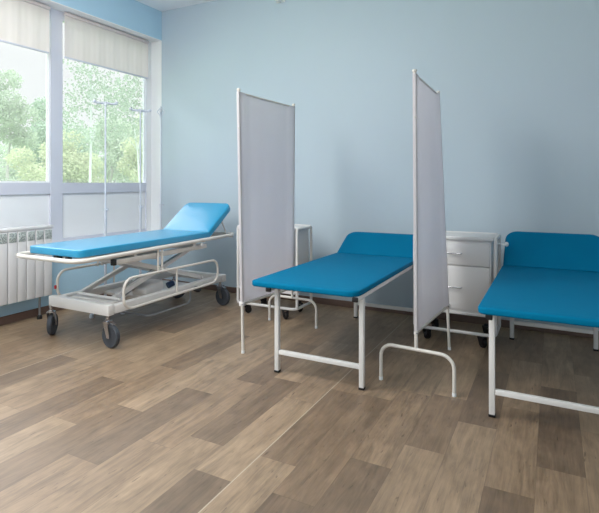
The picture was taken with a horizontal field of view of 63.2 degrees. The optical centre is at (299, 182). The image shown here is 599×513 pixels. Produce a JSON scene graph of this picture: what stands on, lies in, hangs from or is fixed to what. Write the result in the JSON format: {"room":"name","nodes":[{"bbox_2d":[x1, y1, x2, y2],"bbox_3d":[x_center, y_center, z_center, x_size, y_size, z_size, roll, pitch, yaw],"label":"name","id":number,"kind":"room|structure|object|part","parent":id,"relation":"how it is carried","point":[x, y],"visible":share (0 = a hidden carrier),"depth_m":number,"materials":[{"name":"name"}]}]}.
{"room":"hospital room","nodes":[
{"label":"hospital room","id":0,"kind":"room"},
{"bbox_2d":[0,0,161,316],"bbox_3d":[-3.377,-0.410,2.751,0.310,3.220,6.970,0,0,27],"label":"wall","id":1,"kind":"structure","parent":0,"point":[134,15],"depth_m":4.99,"materials":[{"name":"blue paint"}]},
{"bbox_2d":[0,8,56,242],"bbox_3d":[-2.670,-0.538,4.186,0.062,2.267,1.248,0,0,27],"label":"window","id":2,"kind":"structure","parent":1,"relation":"in","point":[22,203],"depth_m":4.67,"materials":[{"name":"plastic"}]},
{"bbox_3d":[-2.676,0.330,4.189,0.028,0.440,1.120,0,0,27],"label":"panel","id":3,"kind":"part","parent":2,"relation":"part of","materials":[{"name":"white plastic"}]},
{"bbox_3d":[-2.676,-0.792,4.189,0.039,1.595,1.120,0,0,27],"label":"sash","id":4,"kind":"part","parent":2,"relation":"part of","materials":[{"name":"clear glass"}]},
{"bbox_2d":[0,0,50,56],"bbox_3d":[-2.613,-1.423,4.144,0.036,0.478,1.065,0,0,27],"label":"roller blind","id":5,"kind":"object","parent":2,"relation":"attached to","point":[23,23],"visible":1,"depth_m":4.41,"materials":[{"name":"fabric"}]},
{"bbox_3d":[-2.614,-1.647,4.144,0.034,0.030,1.065,0,0,27],"label":"head rail","id":6,"kind":"part","parent":5,"relation":"part of","materials":[{"name":"fabric"}]},
{"bbox_3d":[-2.361,-1.395,4.599,0.009,0.421,0.008,0,0,-18],"label":"bead chain","id":7,"kind":"part","parent":5,"relation":"part of","materials":[{"name":"white plastic"}]},
{"bbox_2d":[0,293,111,325],"bbox_3d":[-3.235,1.165,2.669,0.018,0.070,6.954,0,0,27],"label":"baseboard","id":8,"kind":"structure","parent":1,"relation":"attached to","point":[31,313],"depth_m":4.25,"materials":[{"name":"brown wood"}]},
{"bbox_2d":[33,0,161,42],"bbox_3d":[-3.324,-1.676,2.724,0.190,0.008,6.970,0,0,27],"label":"trim","id":9,"kind":"structure","parent":1,"relation":"attached to","point":[52,4],"depth_m":5.00,"materials":[{"name":"white plastic"}]},
{"bbox_2d":[57,10,146,241],"bbox_3d":[-2.111,-0.538,5.262,0.062,2.267,1.177,0,0,27],"label":"window","id":10,"kind":"structure","parent":1,"relation":"in","point":[80,206],"depth_m":5.11,"materials":[{"name":"plastic"}]},
{"bbox_3d":[-2.103,0.330,5.294,0.028,0.440,1.113,0,0,27],"label":"panel","id":11,"kind":"part","parent":10,"relation":"part of","materials":[{"name":"white plastic"}]},
{"bbox_2d":[64,12,148,80],"bbox_3d":[-2.038,-1.423,5.250,0.036,0.478,1.110,0,0,27],"label":"roller blind","id":12,"kind":"object","parent":10,"relation":"attached to","point":[86,41],"visible":1,"depth_m":5.19,"materials":[{"name":"fabric"}]},
{"bbox_3d":[-2.039,-1.647,5.251,0.034,0.030,1.110,0,0,27],"label":"head rail","id":13,"kind":"part","parent":12,"relation":"part of","materials":[{"name":"fabric"}]},
{"bbox_3d":[-1.775,-1.395,5.726,0.009,0.421,0.008,0,0,-18],"label":"bead chain","id":14,"kind":"part","parent":12,"relation":"part of","materials":[{"name":"white plastic"}]},
{"bbox_2d":[147,42,150,230],"bbox_3d":[-1.822,-0.538,5.819,0.062,2.267,0.079,0,0,27],"label":"trim","id":15,"kind":"structure","parent":1,"relation":"attached to","point":[149,44],"depth_m":5.81,"materials":[{"name":"white plastic"}]},
{"bbox_2d":[136,0,214,11],"bbox_3d":[-0.546,-2.080,1.281,6.750,0.120,7.170,0,0,27],"label":"ceiling","id":16,"kind":"structure","parent":0,"point":[161,5],"depth_m":5.50,"materials":[{"name":"white paint"}]},
{"bbox_2d":[0,289,598,512],"bbox_3d":[-0.546,1.260,1.281,6.750,0.120,7.170,0,0,27],"label":"floor","id":17,"kind":"structure","parent":0,"point":[173,417],"depth_m":2.50,"materials":[{"name":"brown laminate"}]},
{"bbox_2d":[0,225,53,318],"bbox_3d":[-2.513,0.791,3.898,0.166,0.818,1.092,0,0,27],"label":"radiator","id":18,"kind":"object","parent":17,"relation":"on","point":[20,279],"visible":0.99,"depth_m":4.10,"materials":[{"name":"grey metal"}]},
{"bbox_2d":[0,234,6,243],"bbox_3d":[-2.401,0.459,3.946,0.005,0.078,0.062,0,0,27],"label":"grille","id":19,"kind":"object","parent":18,"relation":"attached to","point":[3,237],"depth_m":3.95,"materials":[{"name":"grey metal"}]},
{"bbox_2d":[9,233,16,242],"bbox_3d":[-2.364,0.459,4.017,0.005,0.078,0.062,0,0,27],"label":"grille","id":20,"kind":"object","parent":18,"relation":"attached to","point":[12,236],"depth_m":4.02,"materials":[{"name":"grey metal"}]},
{"bbox_2d":[19,232,25,241],"bbox_3d":[-2.327,0.459,4.088,0.005,0.078,0.062,0,0,27],"label":"grille","id":21,"kind":"object","parent":18,"relation":"attached to","point":[22,235],"depth_m":4.09,"materials":[{"name":"grey metal"}]},
{"bbox_2d":[28,231,34,240],"bbox_3d":[-2.290,0.459,4.159,0.005,0.078,0.062,0,0,27],"label":"grille","id":22,"kind":"object","parent":18,"relation":"attached to","point":[31,234],"depth_m":4.16,"materials":[{"name":"grey metal"}]},
{"bbox_3d":[-2.284,1.070,4.280,0.017,0.200,0.018,0,0,27],"label":"leg","id":23,"kind":"part","parent":18,"relation":"part of","materials":[{"name":"grey metal"}]},
{"bbox_2d":[37,230,42,239],"bbox_3d":[-2.253,0.459,4.230,0.005,0.078,0.062,0,0,27],"label":"grille","id":24,"kind":"object","parent":18,"relation":"attached to","point":[39,232],"depth_m":4.23,"materials":[{"name":"grey metal"}]},
{"bbox_2d":[45,230,51,238],"bbox_3d":[-2.216,0.459,4.301,0.005,0.078,0.062,0,0,27],"label":"grille","id":25,"kind":"object","parent":18,"relation":"attached to","point":[48,233],"depth_m":4.30,"materials":[{"name":"grey metal"}]},
{"bbox_2d":[89,99,124,317],"bbox_3d":[-1.788,0.222,4.487,0.301,1.956,0.302,0,0,-29],"label":"stand","id":26,"kind":"object","parent":17,"relation":"on","point":[105,103],"visible":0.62,"depth_m":4.48,"materials":[{"name":"white metal"}]},
{"bbox_2d":[16,203,233,347],"bbox_3d":[-1.361,0.705,4.225,0.801,0.989,1.878,0,0,27],"label":"trolley","id":27,"kind":"object","parent":17,"relation":"on","point":[194,223],"visible":1,"depth_m":3.97,"materials":[{"name":"blue plastic"}]},
{"bbox_3d":[-1.687,0.828,4.420,0.020,0.248,1.151,0,0,27],"label":"rail","id":28,"kind":"part","parent":27,"relation":"part of","materials":[{"name":"white metal"}]},
{"bbox_3d":[-1.535,0.743,4.291,0.034,0.318,0.930,0,0,27],"label":"lift arm","id":29,"kind":"part","parent":27,"relation":"part of","materials":[{"name":"white metal"}]},
{"bbox_3d":[-1.408,0.487,4.053,0.565,0.057,1.425,0,0,27],"label":"mattress","id":30,"kind":"part","parent":27,"relation":"part of","materials":[{"name":"blue leather"}]},
{"bbox_3d":[-1.369,0.528,4.230,0.733,0.049,1.878,0,0,27],"label":"bed frame","id":31,"kind":"part","parent":27,"relation":"part of","materials":[{"name":"white metal"}]},
{"bbox_3d":[-1.489,0.606,3.968,0.500,0.068,0.430,0,0,27],"label":"gusset plate","id":32,"kind":"part","parent":27,"relation":"part of","materials":[{"name":"white metal"}]},
{"bbox_3d":[-1.478,0.743,4.317,0.034,0.318,0.950,0,0,27],"label":"lift arm","id":33,"kind":"part","parent":27,"relation":"part of","materials":[{"name":"white metal"}]},
{"bbox_2d":[104,279,185,297],"bbox_3d":[-1.313,0.951,4.344,0.545,0.026,0.600,0,0,27],"label":"tray","id":34,"kind":"object","parent":27,"relation":"on","point":[111,290],"depth_m":4.25,"materials":[{"name":"white metal"}]},
{"bbox_3d":[-1.207,0.743,4.120,0.034,0.318,0.930,0,0,27],"label":"lift arm","id":35,"kind":"part","parent":27,"relation":"part of","materials":[{"name":"white metal"}]},
{"bbox_3d":[-1.118,0.591,4.063,0.032,0.038,1.060,0,0,27],"label":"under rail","id":36,"kind":"part","parent":27,"relation":"part of","materials":[{"name":"white metal"}]},
{"bbox_3d":[-1.150,0.743,4.147,0.034,0.318,0.950,0,0,27],"label":"lift arm","id":37,"kind":"part","parent":27,"relation":"part of","materials":[{"name":"white metal"}]},
{"bbox_3d":[-1.031,0.828,4.079,0.020,0.248,1.151,0,0,27],"label":"rail","id":38,"kind":"part","parent":27,"relation":"part of","materials":[{"name":"white metal"}]},
{"bbox_2d":[120,107,151,299],"bbox_3d":[-1.619,0.222,4.954,0.304,1.956,0.303,0,0,33],"label":"stand","id":39,"kind":"object","parent":17,"relation":"on","point":[140,111],"visible":0.54,"depth_m":4.95,"materials":[{"name":"white metal"}]},
{"bbox_2d":[157,106,164,279],"bbox_3d":[-1.496,0.189,5.256,0.302,2.022,0.302,0,0,-35],"label":"stand","id":40,"kind":"object","parent":17,"relation":"on","point":[160,108],"visible":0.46,"depth_m":5.25,"materials":[{"name":"white metal"}]},
{"bbox_2d":[237,224,311,318],"bbox_3d":[-0.241,0.797,4.494,0.644,0.806,0.362,0,0,27],"label":"base cabinet","id":41,"kind":"object","parent":17,"relation":"on","point":[301,231],"visible":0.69,"depth_m":4.42,"materials":[{"name":"silver metal"}]},
{"bbox_3d":[-0.507,0.749,4.653,0.024,0.702,0.305,0,0,27],"label":"frame","id":42,"kind":"part","parent":41,"relation":"part of","materials":[{"name":"white metal"}]},
{"bbox_2d":[238,286,299,294],"bbox_3d":[-0.234,0.969,4.507,0.596,0.018,0.326,0,0,27],"label":"tray","id":43,"kind":"object","parent":41,"relation":"on","point":[286,292],"depth_m":4.26,"materials":[{"name":"white metal"}]},
{"bbox_2d":[237,224,310,230],"bbox_3d":[-0.235,0.411,4.504,0.596,0.034,0.334,0,0,27],"label":"tray","id":44,"kind":"object","parent":41,"relation":"on","point":[297,227],"depth_m":4.41,"materials":[{"name":"white metal"}]},
{"bbox_3d":[-0.242,1.105,4.491,0.644,0.025,0.322,0,0,27],"label":"frame","id":45,"kind":"part","parent":41,"relation":"part of","materials":[{"name":"white metal"}]},
{"bbox_3d":[0.043,0.749,4.367,0.024,0.702,0.305,0,0,27],"label":"frame","id":46,"kind":"part","parent":41,"relation":"part of","materials":[{"name":"white metal"}]},
{"bbox_2d":[236,88,317,353],"bbox_3d":[-0.240,0.267,3.780,0.486,1.866,0.823,0,0,27],"label":"privacy screen","id":47,"kind":"object","parent":17,"relation":"on","point":[265,127],"visible":0.84,"depth_m":3.71,"materials":[{"name":"white fabric"}]},
{"bbox_3d":[-0.415,0.261,3.430,0.062,1.854,0.027,0,0,27],"label":"post","id":48,"kind":"part","parent":47,"relation":"part of","materials":[{"name":"white metal"}]},
{"bbox_3d":[-0.238,0.122,3.774,0.057,1.521,0.798,0,0,27],"label":"fabric panel","id":49,"kind":"part","parent":47,"relation":"part of","materials":[{"name":"white fabric"}]},
{"bbox_3d":[-0.232,0.875,3.771,0.018,0.059,0.773,0,0,26],"label":"rail","id":50,"kind":"part","parent":47,"relation":"part of","materials":[{"name":"white metal"}]},
{"bbox_3d":[-0.240,-0.632,3.775,0.016,0.017,0.772,0,0,29],"label":"rail","id":51,"kind":"part","parent":47,"relation":"part of","materials":[{"name":"white metal"}]},
{"bbox_3d":[-0.055,0.156,4.114,0.037,1.644,0.027,0,0,27],"label":"post","id":52,"kind":"part","parent":47,"relation":"part of","materials":[{"name":"white metal"}]},
{"bbox_2d":[252,232,412,390],"bbox_3d":[0.388,0.826,3.600,0.706,0.748,1.668,0,0,27],"label":"couch","id":53,"kind":"object","parent":17,"relation":"on","point":[365,262],"visible":0.81,"depth_m":3.28,"materials":[{"name":"blue leather"}]},
{"bbox_3d":[-0.139,0.929,3.083,0.029,0.521,0.029,0,0,27],"label":"leg","id":54,"kind":"part","parent":53,"relation":"part of","materials":[{"name":"white metal"}]},
{"bbox_3d":[0.317,0.626,3.464,0.706,0.037,1.360,0,0,27],"label":"mattress","id":55,"kind":"part","parent":53,"relation":"part of","materials":[{"name":"blue leather"}]},
{"bbox_3d":[0.498,0.929,4.311,0.029,0.521,0.029,0,0,27],"label":"leg","id":56,"kind":"part","parent":53,"relation":"part of","materials":[{"name":"white metal"}]},
{"bbox_3d":[0.362,0.929,2.823,0.029,0.521,0.029,0,0,27],"label":"leg","id":57,"kind":"part","parent":53,"relation":"part of","materials":[{"name":"white metal"}]},
{"bbox_3d":[0.663,0.657,3.402,0.029,0.024,1.510,0,0,27],"label":"rail","id":58,"kind":"part","parent":53,"relation":"part of","materials":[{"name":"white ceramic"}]},
{"bbox_2d":[379,69,455,396],"bbox_3d":[0.852,0.268,3.174,0.460,1.864,0.798,0,0,27],"label":"privacy screen","id":59,"kind":"object","parent":17,"relation":"on","point":[431,295],"visible":1,"depth_m":3.08,"materials":[{"name":"white fabric"}]},
{"bbox_3d":[0.677,0.157,2.851,0.034,1.642,0.027,0,0,27],"label":"post","id":60,"kind":"part","parent":59,"relation":"part of","materials":[{"name":"white metal"}]},
{"bbox_3d":[0.839,-0.630,3.189,0.016,0.017,0.750,0,0,26],"label":"rail","id":61,"kind":"part","parent":59,"relation":"part of","materials":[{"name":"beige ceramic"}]},
{"bbox_3d":[0.859,0.120,3.179,0.090,1.512,0.776,0,0,27],"label":"fabric panel","id":62,"kind":"part","parent":59,"relation":"part of","materials":[{"name":"white fabric"}]},
{"bbox_3d":[0.872,0.884,3.172,0.018,0.027,0.751,0,0,30],"label":"rail","id":63,"kind":"part","parent":59,"relation":"part of","materials":[{"name":"white metal"}]},
{"bbox_3d":[1.037,0.262,3.509,0.102,1.852,0.027,0,0,27],"label":"post","id":64,"kind":"part","parent":59,"relation":"part of","materials":[{"name":"white metal"}]},
{"bbox_2d":[413,231,508,347],"bbox_3d":[1.244,0.797,3.740,0.685,0.806,0.362,0,0,27],"label":"base cabinet","id":65,"kind":"object","parent":17,"relation":"on","point":[471,256],"visible":0.67,"depth_m":3.58,"materials":[{"name":"silver metal"}]},
{"bbox_3d":[0.959,0.749,3.908,0.024,0.702,0.305,0,0,27],"label":"frame","id":66,"kind":"part","parent":65,"relation":"part of","materials":[{"name":"white metal"}]},
{"bbox_3d":[1.209,1.105,3.754,0.609,0.025,0.322,0,0,27],"label":"frame","id":67,"kind":"part","parent":65,"relation":"part of","materials":[{"name":"white metal"}]},
{"bbox_2d":[443,310,484,316],"bbox_3d":[1.218,0.969,3.770,0.561,0.018,0.326,0,0,27],"label":"tray","id":68,"kind":"object","parent":65,"relation":"on","point":[464,312],"depth_m":3.58,"materials":[{"name":"white metal"}]},
{"bbox_3d":[1.144,0.530,3.631,0.511,0.164,0.018,0,0,27],"label":"drawer","id":69,"kind":"part","parent":65,"relation":"part of","materials":[{"name":"white metal"}]},
{"bbox_3d":[1.144,0.779,3.631,0.511,0.318,0.018,0,0,27],"label":"drawer","id":70,"kind":"part","parent":65,"relation":"part of","materials":[{"name":"white metal"}]},
{"bbox_2d":[446,231,497,241],"bbox_3d":[1.216,0.411,3.767,0.561,0.034,0.334,0,0,27],"label":"tray","id":71,"kind":"object","parent":65,"relation":"on","point":[451,236],"depth_m":3.62,"materials":[{"name":"white metal"}]},
{"bbox_3d":[1.478,0.749,3.638,0.024,0.702,0.305,0,0,27],"label":"frame","id":72,"kind":"part","parent":65,"relation":"part of","materials":[{"name":"white metal"}]},
{"bbox_2d":[478,231,598,417],"bbox_3d":[1.542,0.791,2.962,0.663,0.818,1.648,0,0,27],"label":"couch","id":73,"kind":"object","parent":17,"relation":"on","point":[546,277],"visible":1,"depth_m":2.87,"materials":[{"name":"blue leather"}]},
{"bbox_3d":[0.988,0.929,2.498,0.029,0.521,0.029,0,0,27],"label":"leg","id":74,"kind":"part","parent":73,"relation":"part of","materials":[{"name":"white metal"}]},
{"bbox_3d":[1.625,0.929,3.725,0.029,0.521,0.029,0,0,27],"label":"leg","id":75,"kind":"part","parent":73,"relation":"part of","materials":[{"name":"white metal"}]},
{"bbox_3d":[1.475,0.626,2.832,0.663,0.037,1.355,0,0,27],"label":"mattress","id":76,"kind":"part","parent":73,"relation":"part of","materials":[{"name":"blue leather"}]},
{"bbox_3d":[2.113,0.929,3.472,0.029,0.521,0.029,0,0,27],"label":"leg","id":77,"kind":"part","parent":73,"relation":"part of","materials":[{"name":"white metal"}]},
{"bbox_2d":[162,0,598,330],"bbox_3d":[1.141,-0.410,4.399,6.630,3.220,0.120,0,0,27],"label":"wall","id":78,"kind":"structure","parent":0,"point":[517,81],"depth_m":4.50,"materials":[{"name":"blue paint"}]},
{"bbox_2d":[151,41,161,230],"bbox_3d":[-1.719,-0.539,5.814,0.190,2.269,0.006,0,0,27],"label":"trim","id":79,"kind":"structure","parent":78,"relation":"attached to","point":[156,47],"depth_m":5.81,"materials":[{"name":"white paint"}]},
{"bbox_2d":[162,279,598,338],"bbox_3d":[1.163,1.170,4.311,6.310,0.060,0.016,0,0,27],"label":"baseboard","id":80,"kind":"structure","parent":78,"relation":"attached to","point":[453,317],"depth_m":4.26,"materials":[{"name":"brown wood"}]},
{"label":"outside","id":81,"kind":"structure","parent":0,"visible":0},
{"bbox_3d":[-15.113,1.650,19.119,35.550,0.100,70.000,0,0,27],"label":"ground","id":82,"kind":"structure","parent":81,"visible":0},
{"bbox_2d":[0,145,15,180],"bbox_3d":[-8.753,0.257,13.698,1.620,2.918,1.817,0,0,2],"label":"shrub","id":83,"kind":"object","parent":82,"relation":"on","point":[2,150],"visible":0.09,"depth_m":14.05,"materials":[{"name":"green plant"}]},
{"bbox_2d":[0,69,40,180],"bbox_3d":[-9.597,-1.067,15.943,2.068,5.343,2.046,0,0,27],"label":"broadleaf tree","id":84,"kind":"object","parent":82,"relation":"on","point":[9,111],"visible":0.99,"depth_m":15.82,"materials":[{"name":"green plant"}]},
{"bbox_2d":[0,142,40,180],"bbox_3d":[-15.325,-0.374,27.001,3.442,4.340,3.859,0,0,-42],"label":"broadleaf tree","id":85,"kind":"object","parent":82,"relation":"on","point":[3,161],"visible":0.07,"depth_m":26.11,"materials":[{"name":"green plant"}]},
{"bbox_2d":[3,146,45,180],"bbox_3d":[-6.516,0.383,11.253,1.675,2.471,1.513,0,0,-17],"label":"shrub","id":86,"kind":"object","parent":82,"relation":"on","point":[37,174],"visible":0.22,"depth_m":11.15,"materials":[{"name":"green plant"}]},
{"bbox_2d":[15,97,66,182],"bbox_3d":[-10.214,-0.919,19.468,2.031,5.047,2.216,0,0,-10],"label":"broadleaf tree","id":87,"kind":"object","parent":82,"relation":"on","point":[37,104],"visible":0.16,"depth_m":19.04,"materials":[{"name":"green plant"}]},
{"bbox_2d":[29,129,107,182],"bbox_3d":[-6.612,0.102,13.986,1.898,3.308,1.895,0,0,27],"label":"shrub","id":88,"kind":"object","parent":82,"relation":"on","point":[77,169],"visible":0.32,"depth_m":13.76,"materials":[{"name":"green plant"}]},
{"bbox_2d":[45,123,104,182],"bbox_3d":[-10.434,-0.492,22.400,3.046,4.461,3.047,0,0,27],"label":"broadleaf tree","id":89,"kind":"object","parent":82,"relation":"on","point":[85,150],"visible":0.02,"depth_m":22.37,"materials":[{"name":"green plant"}]},
{"bbox_2d":[38,59,134,182],"bbox_3d":[-3.651,-0.700,8.668,1.622,4.602,1.595,0,0,27],"label":"birch tree","id":90,"kind":"object","parent":82,"relation":"on","point":[91,91],"visible":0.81,"depth_m":8.53,"materials":[{"name":"green plant"}]},
{"bbox_2d":[83,114,136,182],"bbox_3d":[-6.617,-0.378,16.765,2.100,3.964,2.307,0,0,-45],"label":"broadleaf tree","id":91,"kind":"object","parent":82,"relation":"on","point":[114,155],"visible":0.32,"depth_m":16.51,"materials":[{"name":"green plant"}]},
{"bbox_2d":[100,118,142,182],"bbox_3d":[-9.624,-0.953,27.528,3.644,5.320,3.437,0,0,27],"label":"broadleaf tree","id":92,"kind":"object","parent":82,"relation":"on","point":[129,129],"visible":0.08,"depth_m":27.07,"materials":[{"name":"green plant"}]},
{"bbox_2d":[102,75,142,182],"bbox_3d":[-3.610,-0.700,10.780,1.490,4.602,1.404,0,0,-29],"label":"birch tree","id":93,"kind":"object","parent":82,"relation":"on","point":[134,126],"visible":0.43,"depth_m":10.66,"materials":[{"name":"green plant"}]},
{"bbox_2d":[116,114,142,182],"bbox_3d":[-4.596,-0.339,14.971,1.961,3.877,1.900,0,0,-19],"label":"broadleaf tree","id":94,"kind":"object","parent":82,"relation":"on","point":[131,153],"visible":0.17,"depth_m":14.52,"materials":[{"name":"green plant"}]}
]}

